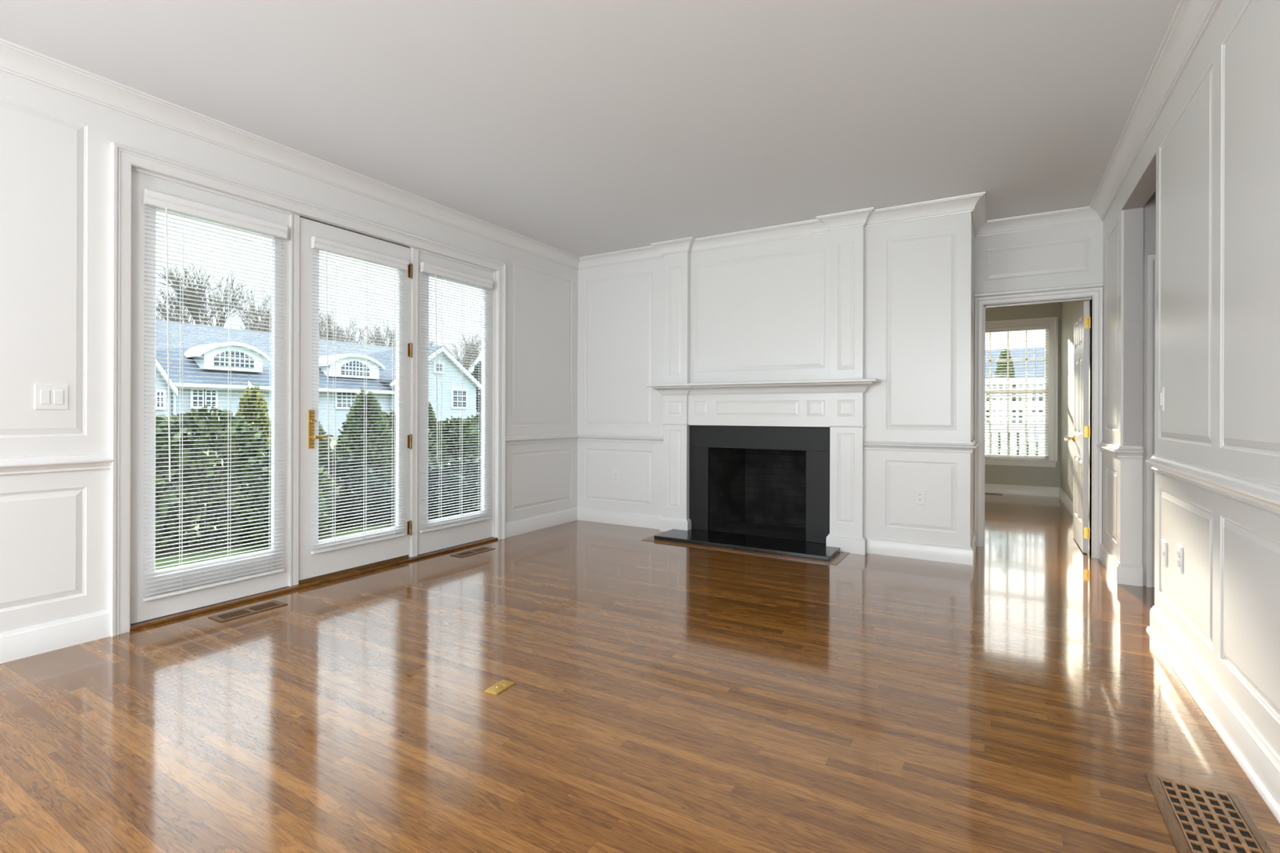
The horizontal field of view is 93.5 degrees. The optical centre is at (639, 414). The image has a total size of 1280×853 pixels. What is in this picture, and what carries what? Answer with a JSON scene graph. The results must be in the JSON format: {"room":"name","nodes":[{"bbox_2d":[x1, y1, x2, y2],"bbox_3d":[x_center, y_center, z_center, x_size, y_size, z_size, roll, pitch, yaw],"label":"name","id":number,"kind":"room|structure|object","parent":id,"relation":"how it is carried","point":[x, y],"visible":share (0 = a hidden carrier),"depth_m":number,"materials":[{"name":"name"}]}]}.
{"room":"empty living room","nodes":[
{"label":"empty living room","id":0,"kind":"room"},
{"bbox_2d":[0,70,577,632],"bbox_3d":[-2.466,-0.260,3.471,0.160,2.735,7.045,0,0,31],"label":"wall","id":1,"kind":"structure","parent":0,"point":[55,144],"depth_m":2.92,"materials":[{"name":"white paint"}]},
{"bbox_2d":[34,384,68,409],"bbox_3d":[-2.756,-0.079,2.821,0.010,0.117,0.118,0,0,31],"label":"light switch","id":2,"kind":"object","parent":1,"relation":"attached to","point":[46,397],"visible":1,"depth_m":2.82,"materials":[{"name":"white plastic"}]},
{"bbox_2d":[0,608,111,663],"bbox_3d":[-3.419,1.039,1.702,0.019,0.131,3.033,0,0,31],"label":"baseboard","id":3,"kind":"structure","parent":1,"relation":"attached to","point":[27,642],"depth_m":2.82,"materials":[{"name":"white paint"}]},
{"bbox_2d":[0,452,113,475],"bbox_3d":[-3.408,0.229,1.696,0.039,0.082,3.033,0,0,31],"label":"trim","id":4,"kind":"structure","parent":1,"relation":"attached to","point":[22,464],"depth_m":2.82,"materials":[{"name":"white paint"}]},
{"bbox_2d":[130,170,289,623],"bbox_3d":[-2.443,-0.092,3.463,0.046,2.355,0.829,0,0,31],"label":"window","id":5,"kind":"structure","parent":1,"relation":"in","point":[140,611],"depth_m":3.24,"materials":[{"name":"white paint"}]},
{"bbox_2d":[142,188,287,601],"bbox_3d":[-2.394,-0.096,3.439,0.042,2.144,0.722,0,0,31],"label":"window blind","id":6,"kind":"object","parent":5,"relation":"attached to","point":[152,198],"visible":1,"depth_m":3.37,"materials":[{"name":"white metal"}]},
{"bbox_2d":[0,38,579,270],"bbox_3d":[-2.384,-1.577,3.355,0.094,0.102,6.925,0,0,31],"label":"crown molding","id":7,"kind":"structure","parent":1,"relation":"attached to","point":[15,60],"depth_m":3.44,"materials":[{"name":"white paint"}]},
{"bbox_2d":[109,142,506,636],"bbox_3d":[-1.924,-0.121,4.195,0.034,2.459,2.782,0,0,31],"label":"door frame","id":8,"kind":"structure","parent":1,"relation":"attached to","point":[122,157],"depth_m":3.05,"materials":[{"name":"white paint"}]},
{"bbox_2d":[130,167,495,586],"bbox_3d":[-2.000,-0.090,4.240,0.104,2.358,2.620,0,0,31],"label":"trim","id":9,"kind":"structure","parent":1,"relation":"attached to","point":[294,367],"depth_m":3.84,"materials":[{"name":"white paint"}]},
{"bbox_2d":[129,537,497,631],"bbox_3d":[-1.990,1.098,4.236,0.151,0.021,2.632,0,0,31],"label":"trim","id":10,"kind":"structure","parent":1,"relation":"attached to","point":[164,619],"depth_m":3.76,"materials":[{"name":"brown wood"}]},
{"bbox_2d":[298,216,412,583],"bbox_3d":[-1.959,-0.090,4.219,0.105,2.358,0.853,0,0,31],"label":"door","id":11,"kind":"structure","parent":1,"relation":"in","point":[332,562],"depth_m":4.01,"materials":[{"name":"white paint"}]},
{"bbox_2d":[311,235,408,554],"bbox_3d":[-1.938,-0.120,4.205,0.042,2.057,0.717,0,0,31],"label":"window blind","id":12,"kind":"object","parent":11,"relation":"attached to","point":[326,246],"visible":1,"depth_m":4.18,"materials":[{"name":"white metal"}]},
{"bbox_2d":[417,251,493,555],"bbox_3d":[-1.529,-0.089,5.000,0.046,2.355,0.831,0,0,31],"label":"glass door","id":13,"kind":"structure","parent":1,"relation":"in","point":[437,540],"depth_m":4.97,"materials":[{"name":"white paint"}]},
{"bbox_2d":[419,262,493,533],"bbox_3d":[-1.493,-0.126,4.952,0.042,2.084,0.741,0,0,31],"label":"window blind","id":14,"kind":"object","parent":13,"relation":"attached to","point":[425,268],"visible":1,"depth_m":4.92,"materials":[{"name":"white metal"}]},
{"bbox_2d":[505,432,662,444],"bbox_3d":[-0.488,0.238,5.605,1.063,0.082,1.113,0,0,31],"label":"trim","id":15,"kind":"structure","parent":1,"relation":"attached to","point":[531,438],"depth_m":5.97,"materials":[{"name":"white paint"}]},
{"bbox_2d":[0,0,1180,257],"bbox_3d":[0.946,-1.707,4.223,7.500,0.180,12.020,0,0,31],"label":"ceiling","id":16,"kind":"structure","parent":0,"point":[580,128],"depth_m":3.01,"materials":[{"name":"white paint"}]},
{"bbox_2d":[155,437,1037,570],"bbox_3d":[-13.011,1.424,36.822,120.000,0.300,130.000,0,0,31],"label":"ground","id":17,"kind":"structure","parent":0,"point":[332,442],"depth_m":5.88,"materials":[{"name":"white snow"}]},
{"bbox_2d":[155,414,219,553],"bbox_3d":[-4.840,0.604,5.662,1.546,1.445,1.602,0,0,31],"label":"shrub","id":18,"kind":"object","parent":17,"relation":"on","point":[161,445],"visible":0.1,"depth_m":5.60,"materials":[{"name":"green plant"}]},
{"bbox_2d":[155,260,251,328],"bbox_3d":[-27.882,-4.071,38.578,5.440,10.621,7.081,0,0,-29],"label":"bare tree","id":19,"kind":"object","parent":17,"relation":"on","point":[175,270],"visible":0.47,"depth_m":37.53,"materials":[{"name":"grey plant"}]},
{"bbox_2d":[155,404,271,551],"bbox_3d":[-4.390,0.611,6.222,1.399,1.434,1.449,0,0,31],"label":"shrub","id":20,"kind":"object","parent":17,"relation":"on","point":[192,420],"visible":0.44,"depth_m":5.82,"materials":[{"name":"green plant"}]},
{"bbox_2d":[213,381,271,522],"bbox_3d":[-4.355,0.482,6.805,0.825,1.715,0.812,0,0,31],"label":"shrub","id":21,"kind":"object","parent":17,"relation":"on","point":[248,389],"visible":0.28,"depth_m":6.75,"materials":[{"name":"green plant"}]},
{"bbox_2d":[227,287,271,333],"bbox_3d":[-24.963,-3.342,39.857,6.143,9.180,4.805,0,0,30],"label":"bare tree","id":22,"kind":"object","parent":17,"relation":"on","point":[252,295],"visible":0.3,"depth_m":38.60,"materials":[{"name":"grey plant"}]},
{"bbox_2d":[206,452,342,546],"bbox_3d":[-3.705,0.841,6.298,1.178,0.959,1.220,0,0,31],"label":"shrub","id":23,"kind":"object","parent":17,"relation":"on","point":[268,456],"visible":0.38,"depth_m":5.90,"materials":[{"name":"green plant"}]},
{"bbox_2d":[251,284,330,333],"bbox_3d":[-27.028,-4.332,45.885,4.644,11.129,8.938,0,0,-3],"label":"bare tree","id":24,"kind":"object","parent":17,"relation":"on","point":[266,308],"visible":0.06,"depth_m":45.38,"materials":[{"name":"grey plant"}]},
{"bbox_2d":[155,320,480,439],"bbox_3d":[-20.300,-1.949,33.077,10.080,6.400,22.400,0,0,31],"label":"neighbouring house","id":25,"kind":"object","parent":17,"relation":"on","point":[334,395],"visible":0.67,"depth_m":30.47,"materials":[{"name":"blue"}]},
{"bbox_2d":[318,422,353,515],"bbox_3d":[-4.054,0.637,7.313,1.124,1.344,1.100,0,0,31],"label":"shrub","id":26,"kind":"object","parent":17,"relation":"on","point":[322,433],"visible":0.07,"depth_m":7.30,"materials":[{"name":"green plant"}]},
{"bbox_2d":[319,323,362,343],"bbox_3d":[-23.032,-2.833,45.157,5.447,8.170,4.185,0,0,13],"label":"bare tree","id":27,"kind":"object","parent":17,"relation":"on","point":[337,327],"visible":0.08,"depth_m":45.76,"materials":[{"name":"grey plant"}]},
{"bbox_2d":[319,300,383,344],"bbox_3d":[-26.025,-4.217,51.087,5.721,10.928,7.313,0,0,9],"label":"bare tree","id":28,"kind":"object","parent":17,"relation":"on","point":[330,316],"visible":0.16,"depth_m":51.94,"materials":[{"name":"grey plant"}]},
{"bbox_2d":[318,455,390,529],"bbox_3d":[-3.656,0.909,7.125,1.218,0.823,1.294,0,0,31],"label":"bush","id":29,"kind":"object","parent":17,"relation":"on","point":[324,460],"visible":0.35,"depth_m":7.00,"materials":[{"name":"green plant"}]},
{"bbox_2d":[330,387,395,519],"bbox_3d":[-3.557,0.486,7.761,1.243,1.652,1.215,0,0,31],"label":"shrub","id":30,"kind":"object","parent":17,"relation":"on","point":[354,428],"visible":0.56,"depth_m":7.58,"materials":[{"name":"green plant"}]},
{"bbox_2d":[361,316,395,347],"bbox_3d":[-20.496,-3.385,48.799,3.870,9.274,7.449,0,0,-5],"label":"bare tree","id":31,"kind":"object","parent":17,"relation":"on","point":[387,331],"visible":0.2,"depth_m":48.74,"materials":[{"name":"grey plant"}]},
{"bbox_2d":[350,408,440,502],"bbox_3d":[-3.434,0.625,8.515,1.399,1.411,1.449,0,0,31],"label":"shrub","id":32,"kind":"object","parent":17,"relation":"on","point":[389,417],"visible":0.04,"depth_m":8.48,"materials":[{"name":"green plant"}]},
{"bbox_2d":[382,324,454,355],"bbox_3d":[-19.596,-3.433,53.845,6.264,9.396,4.813,0,0,-25],"label":"bare tree","id":33,"kind":"object","parent":17,"relation":"on","point":[393,325],"visible":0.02,"depth_m":55.19,"materials":[{"name":"grey plant"}]},
{"bbox_2d":[377,464,478,523],"bbox_3d":[-2.706,0.980,7.548,1.218,0.681,1.294,0,0,31],"label":"bush","id":34,"kind":"object","parent":17,"relation":"on","point":[435,468],"visible":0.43,"depth_m":7.36,"materials":[{"name":"green plant"}]},
{"bbox_2d":[428,401,453,497],"bbox_3d":[-3.201,0.541,8.936,0.947,1.542,0.926,0,0,31],"label":"shrub","id":35,"kind":"object","parent":17,"relation":"on","point":[433,429],"visible":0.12,"depth_m":8.90,"materials":[{"name":"green plant"}]},
{"bbox_2d":[428,457,481,515],"bbox_3d":[-2.461,0.960,8.159,1.290,0.724,1.370,0,0,31],"label":"bush","id":36,"kind":"object","parent":17,"relation":"on","point":[467,462],"visible":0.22,"depth_m":7.88,"materials":[{"name":"green plant"}]},
{"bbox_2d":[438,415,481,497],"bbox_3d":[-2.929,0.675,9.657,1.399,1.309,1.449,0,0,31],"label":"shrub","id":37,"kind":"object","parent":17,"relation":"on","point":[454,427],"visible":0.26,"depth_m":9.26,"materials":[{"name":"green plant"}]},
{"bbox_2d":[442,457,481,505],"bbox_3d":[-2.275,0.971,8.863,1.290,0.702,1.370,0,0,31],"label":"bush","id":38,"kind":"object","parent":17,"relation":"on","point":[474,459],"visible":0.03,"depth_m":8.45,"materials":[{"name":"green plant"}]},
{"bbox_2d":[444,415,480,459],"bbox_3d":[-2.779,0.665,10.301,1.399,1.332,1.449,0,0,31],"label":"shrub","id":39,"kind":"object","parent":17,"relation":"on","point":[474,420],"visible":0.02,"depth_m":9.98,"materials":[{"name":"green plant"}]},
{"bbox_2d":[445,330,480,369],"bbox_3d":[-16.668,-3.534,58.257,6.435,9.617,5.034,0,0,36],"label":"bare tree","id":40,"kind":"object","parent":17,"relation":"on","point":[471,348],"visible":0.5,"depth_m":57.86,"materials":[{"name":"grey plant"}]},
{"bbox_2d":[470,360,480,417],"bbox_3d":[-12.113,-1.336,46.029,4.215,5.520,4.350,0,0,31],"label":"evergreen tree","id":41,"kind":"object","parent":17,"relation":"on","point":[477,377],"visible":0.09,"depth_m":45.41,"materials":[{"name":"green plant"}]},
{"bbox_2d":[986,346,1028,455],"bbox_3d":[8.900,-0.157,14.714,1.184,3.029,1.153,0,0,31],"label":"shrub","id":42,"kind":"object","parent":17,"relation":"on","point":[1004,353],"visible":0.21,"depth_m":14.61,"materials":[{"name":"green plant"}]},
{"bbox_2d":[985,377,1044,455],"bbox_3d":[6.934,0.262,11.466,3.800,2.150,0.100,0,0,31],"label":"lattice screen","id":43,"kind":"object","parent":17,"relation":"on","point":[1028,380],"visible":0.13,"depth_m":11.36,"materials":[{"name":"grey"}]},
{"bbox_2d":[985,346,1044,444],"bbox_3d":[17.544,-0.980,31.453,14.800,4.700,6.800,0,0,31],"label":"house","id":44,"kind":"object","parent":17,"relation":"on","point":[1033,349],"visible":0.04,"depth_m":28.69,"materials":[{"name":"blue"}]},
{"bbox_2d":[1035,420,1042,455],"bbox_3d":[9.621,0.036,13.584,1.302,2.643,1.273,0,0,31],"label":"shrub","id":45,"kind":"object","parent":17,"relation":"on","point":[1037,446],"visible":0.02,"depth_m":13.94,"materials":[{"name":"green plant"}]},
{"bbox_3d":[-18.659,-2.444,19.478,0.266,7.400,0.280,0,0,31],"label":"utility pole","id":46,"kind":"object","parent":17,"relation":"on","visible":0},
{"bbox_2d":[160,283,340,347],"bbox_3d":[-17.346,-4.590,27.465,1.701,1.342,16.113,0,0,3],"label":"overhead cable","id":47,"kind":"object","parent":46,"relation":"attached to","point":[160,283],"visible":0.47,"depth_m":24.57,"materials":[{"name":"black plastic"}]},
{"bbox_2d":[0,493,1279,852],"bbox_3d":[0.932,1.168,4.214,7.500,0.100,12.000,0,0,31],"label":"floor","id":48,"kind":"structure","parent":0,"point":[664,698],"depth_m":2.26,"materials":[{"name":"brown wood"}]},
{"bbox_2d":[208,600,287,622],"bbox_3d":[-2.199,1.106,3.388,0.142,0.004,0.350,0,0,31],"label":"floor vent","id":49,"kind":"object","parent":48,"relation":"in","point":[222,617],"visible":1,"depth_m":3.37,"materials":[{"name":"brown wood"}]},
{"bbox_2d":[450,546,494,557],"bbox_3d":[-1.341,1.108,4.844,0.132,0.004,0.360,0,0,31],"label":"floor vent","id":50,"kind":"object","parent":48,"relation":"in","point":[477,550],"visible":1,"depth_m":4.83,"materials":[{"name":"brown wood"}]},
{"bbox_2d":[484,679,515,695],"bbox_3d":[-0.570,1.110,2.450,0.066,0.006,0.118,0,0,27],"label":"outlet plate","id":51,"kind":"object","parent":48,"relation":"on","point":[502,685],"visible":1,"depth_m":2.44,"materials":[{"name":"gold metal"}]},
{"bbox_2d":[641,532,849,564],"bbox_3d":[0.852,1.116,5.088,1.679,0.004,0.451,0,0,31],"label":"trim","id":52,"kind":"structure","parent":48,"relation":"on","point":[839,556],"depth_m":4.82,"materials":[{"name":"brown wood"}]},
{"bbox_2d":[653,528,839,560],"bbox_3d":[0.905,1.098,5.174,1.528,0.031,0.487,0,0,31],"label":"hearth slab","id":53,"kind":"object","parent":52,"relation":"on","point":[795,548],"visible":0.92,"depth_m":5.08,"materials":[{"name":"black stone"}]},
{"bbox_2d":[688,425,830,543],"bbox_3d":[1.034,0.594,5.360,1.307,0.977,0.038,0,0,31],"label":"fireplace surround","id":54,"kind":"object","parent":53,"relation":"on","point":[815,441],"visible":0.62,"depth_m":5.26,"materials":[{"name":"black stone"}]},
{"bbox_2d":[709,447,805,540],"bbox_3d":[1.205,0.616,5.655,1.101,1.005,0.645,0,0,31],"label":"firebox","id":55,"kind":"object","parent":48,"relation":"on","point":[762,492],"visible":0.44,"depth_m":5.81,"materials":[{"name":"black brick"}]},
{"bbox_2d":[645,378,880,555],"bbox_3d":[0.987,0.421,5.237,2.045,1.394,0.235,0,0,31],"label":"fireplace mantel","id":56,"kind":"object","parent":48,"relation":"on","point":[838,405],"visible":0.98,"depth_m":5.16,"materials":[{"name":"white paint"}]},
{"bbox_2d":[645,378,880,386],"bbox_3d":[0.989,-0.265,5.237,2.045,0.022,0.235,0,0,31],"label":"shelf","id":57,"kind":"object","parent":56,"relation":"attached to","point":[850,382],"depth_m":5.04,"materials":[{"name":"white paint"}]},
{"bbox_2d":[984,493,1002,495],"bbox_3d":[4.884,1.128,8.571,0.480,0.004,0.130,0,0,31],"label":"floor vent","id":58,"kind":"object","parent":48,"relation":"in","point":[984,493],"visible":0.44,"depth_m":8.48,"materials":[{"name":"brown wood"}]},
{"bbox_2d":[1144,772,1272,852],"bbox_3d":[1.547,1.118,1.629,0.208,0.004,0.446,0,0,31],"label":"floor vent","id":59,"kind":"object","parent":48,"relation":"in","point":[1210,820],"visible":1,"depth_m":1.66,"materials":[{"name":"brown wood"}]},
{"bbox_2d":[577,190,1155,585],"bbox_3d":[2.034,-0.246,4.803,6.215,2.735,0.155,0,0,31],"label":"wall","id":60,"kind":"structure","parent":0,"point":[760,312],"depth_m":5.09,"materials":[{"name":"white paint"}]},
{"bbox_2d":[505,506,662,537],"bbox_3d":[-0.502,1.048,5.612,1.035,0.131,1.113,0,0,31],"label":"baseboard","id":61,"kind":"structure","parent":60,"relation":"attached to","point":[516,527],"depth_m":5.98,"materials":[{"name":"white paint"}]},
{"bbox_2d":[613,471,619,483],"bbox_3d":[-0.242,0.640,6.101,0.073,0.117,0.009,0,0,31],"label":"wall outlet","id":62,"kind":"object","parent":60,"relation":"attached to","point":[615,474],"visible":1,"depth_m":6.10,"materials":[{"name":"white plastic"}]},
{"bbox_2d":[663,252,690,383],"bbox_3d":[0.351,-0.946,5.718,0.253,1.341,0.065,0,0,31],"label":"wall panel","id":63,"kind":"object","parent":60,"relation":"attached to","point":[677,267],"depth_m":5.68,"materials":[{"name":"white paint"}]},
{"bbox_2d":[577,191,985,270],"bbox_3d":[0.909,-1.566,5.333,3.733,0.102,0.159,0,0,31],"label":"crown molding","id":64,"kind":"structure","parent":60,"relation":"attached to","point":[867,217],"depth_m":5.13,"materials":[{"name":"white paint"}]},
{"bbox_2d":[830,225,864,379],"bbox_3d":[1.694,-0.942,4.919,0.258,1.341,0.065,0,0,31],"label":"wall panel","id":65,"kind":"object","parent":60,"relation":"attached to","point":[846,244],"depth_m":4.89,"materials":[{"name":"white paint"}]},
{"bbox_2d":[915,488,924,504],"bbox_3d":[2.170,0.642,4.667,0.073,0.117,0.009,0,0,31],"label":"wall outlet","id":66,"kind":"object","parent":60,"relation":"attached to","point":[919,493],"visible":1,"depth_m":4.67,"materials":[{"name":"white plastic"}]},
{"bbox_2d":[863,438,978,453],"bbox_3d":[2.338,0.247,4.977,0.793,0.082,0.774,0,0,31],"label":"trim","id":67,"kind":"structure","parent":60,"relation":"attached to","point":[868,444],"depth_m":4.66,"materials":[{"name":"white paint"}]},
{"bbox_2d":[866,530,976,564],"bbox_3d":[2.343,1.057,4.984,0.748,0.131,0.754,0,0,31],"label":"baseboard","id":68,"kind":"structure","parent":60,"relation":"attached to","point":[875,545],"depth_m":4.65,"materials":[{"name":"white paint"}]},
{"bbox_2d":[973,221,1102,553],"bbox_3d":[1.146,-0.249,6.230,5.800,2.735,0.120,0,0,31],"label":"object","id":69,"kind":"structure","parent":60,"relation":"in","point":[1072,255],"depth_m":4.91,"materials":[{"name":"white paint"}]},
{"bbox_2d":[971,193,1102,237],"bbox_3d":[3.019,-1.560,4.555,0.876,0.102,0.849,0,0,31],"label":"crown molding","id":70,"kind":"structure","parent":69,"relation":"attached to","point":[982,227],"depth_m":4.85,"materials":[{"name":"white paint"}]},
{"bbox_2d":[974,287,1102,558],"bbox_3d":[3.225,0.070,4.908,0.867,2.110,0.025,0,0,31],"label":"door frame","id":71,"kind":"structure","parent":69,"relation":"attached to","point":[1097,293],"depth_m":4.78,"materials":[{"name":"white paint"}]},
{"bbox_2d":[974,283,1102,297],"bbox_3d":[3.226,-1.007,4.907,0.874,0.030,0.031,0,0,31],"label":"trim","id":72,"kind":"structure","parent":71,"relation":"on","point":[1097,285],"depth_m":4.88,"materials":[{"name":"white paint"}]},
{"bbox_2d":[1064,301,1090,552],"bbox_3d":[3.749,0.103,5.173,0.111,2.027,0.744,0,0,30],"label":"door","id":73,"kind":"structure","parent":71,"relation":"attached to","point":[1082,322],"depth_m":4.98,"materials":[{"name":"white paint"}]},
{"bbox_2d":[1123,207,1143,445],"bbox_3d":[3.251,-0.572,3.967,0.101,1.565,0.003,0,0,31],"label":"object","id":74,"kind":"object","parent":60,"relation":"attached to","point":[1133,266],"visible":1,"depth_m":3.97,"materials":[{"name":"grey paint"}]},
{"bbox_2d":[970,216,974,542],"bbox_3d":[2.641,-0.244,4.902,0.120,2.735,0.635,0,0,31],"label":"wall","id":75,"kind":"structure","parent":0,"point":[972,228],"depth_m":4.84,"materials":[{"name":"white paint"}]},
{"bbox_2d":[984,302,1061,487],"bbox_3d":[3.315,-0.242,9.745,5.935,2.735,0.140,0,0,31],"label":"wall","id":76,"kind":"structure","parent":0,"point":[1035,476],"depth_m":8.39,"materials":[{"name":"grey paint"}]},
{"bbox_2d":[985,316,1057,460],"bbox_3d":[5.113,-0.349,8.576,1.380,1.960,0.032,0,0,31],"label":"window frame","id":77,"kind":"structure","parent":76,"relation":"in","point":[1052,322],"depth_m":8.26,"materials":[{"name":"white paint"}]},
{"bbox_2d":[985,324,1048,459],"bbox_3d":[5.101,-0.301,8.559,1.172,1.840,0.067,0,0,31],"label":"window blind","id":78,"kind":"object","parent":77,"relation":"attached to","point":[1043,326],"visible":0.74,"depth_m":8.44,"materials":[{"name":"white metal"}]},
{"bbox_2d":[985,328,1057,466],"bbox_3d":[5.135,-0.251,8.614,1.380,1.955,0.145,0,0,31],"label":"window","id":79,"kind":"structure","parent":76,"relation":"in","point":[988,460],"depth_m":8.46,"materials":[{"name":"white paint"}]},
{"bbox_2d":[984,483,1089,527],"bbox_3d":[2.262,1.057,7.972,5.725,0.131,3.980,0,0,31],"label":"baseboard","id":80,"kind":"structure","parent":76,"relation":"attached to","point":[1059,492],"depth_m":8.37,"materials":[{"name":"white paint"}]},
{"bbox_2d":[1060,0,1279,757],"bbox_3d":[2.756,-0.244,3.132,0.135,2.735,11.800,0,0,31],"label":"wall","id":81,"kind":"structure","parent":0,"point":[1215,141],"depth_m":2.27,"materials":[{"name":"white paint"}]},
{"bbox_2d":[1096,440,1143,458],"bbox_3d":[3.417,0.251,4.304,0.154,0.082,0.828,0,0,31],"label":"trim","id":82,"kind":"object","parent":81,"relation":"attached to","point":[1117,451],"visible":1,"depth_m":3.98,"materials":[{"name":"white paint"}]},
{"bbox_2d":[1099,542,1142,586],"bbox_3d":[3.428,1.060,4.307,0.134,0.131,0.808,0,0,31],"label":"baseboard","id":83,"kind":"object","parent":81,"relation":"attached to","point":[1122,574],"visible":1,"depth_m":3.98,"materials":[{"name":"white paint"}]},
{"bbox_2d":[1121,153,1155,210],"bbox_3d":[2.986,-1.354,3.530,0.113,0.003,1.022,0,0,31],"label":"trim","id":84,"kind":"structure","parent":81,"relation":"attached to","point":[1145,188],"depth_m":3.63,"materials":[{"name":"grey paint"}]},
{"bbox_2d":[1145,254,1155,586],"bbox_3d":[3.722,0.047,3.691,0.955,2.160,0.030,0,0,31],"label":"door frame","id":85,"kind":"structure","parent":81,"relation":"attached to","point":[1151,259],"depth_m":3.92,"materials":[{"name":"white paint"}]},
{"bbox_2d":[1089,0,1222,221],"bbox_3d":[1.609,-1.564,1.420,0.094,0.102,7.680,0,0,31],"label":"crown molding","id":86,"kind":"structure","parent":81,"relation":"attached to","point":[1191,19],"depth_m":2.89,"materials":[{"name":"white paint"}]},
{"bbox_2d":[1159,386,1164,410],"bbox_3d":[2.586,-0.074,2.988,0.011,0.117,0.073,0,0,31],"label":"light switch","id":87,"kind":"object","parent":81,"relation":"attached to","point":[1161,389],"visible":1,"depth_m":2.97,"materials":[{"name":"white plastic"}]},
{"bbox_2d":[1161,539,1166,566],"bbox_3d":[2.554,0.676,2.936,0.010,0.117,0.073,0,0,31],"label":"jack plate","id":88,"kind":"object","parent":81,"relation":"attached to","point":[1163,542],"visible":1,"depth_m":2.93,"materials":[{"name":"white plastic"}]},
{"bbox_2d":[1176,543,1182,573],"bbox_3d":[2.409,0.645,2.691,0.009,0.117,0.073,0,0,31],"label":"wall outlet","id":89,"kind":"object","parent":81,"relation":"attached to","point":[1179,548],"visible":1,"depth_m":2.68,"materials":[{"name":"white plastic"}]},
{"bbox_2d":[1145,453,1279,515],"bbox_3d":[1.158,0.244,0.617,0.039,0.082,5.846,0,0,31],"label":"trim","id":90,"kind":"structure","parent":81,"relation":"attached to","point":[1264,495],"depth_m":2.10,"materials":[{"name":"white paint"}]},
{"bbox_2d":[1146,605,1279,822],"bbox_3d":[1.158,1.053,0.616,0.034,0.131,5.846,0,0,31],"label":"baseboard","id":91,"kind":"structure","parent":81,"relation":"attached to","point":[1255,757],"depth_m":2.10,"materials":[{"name":"white paint"}]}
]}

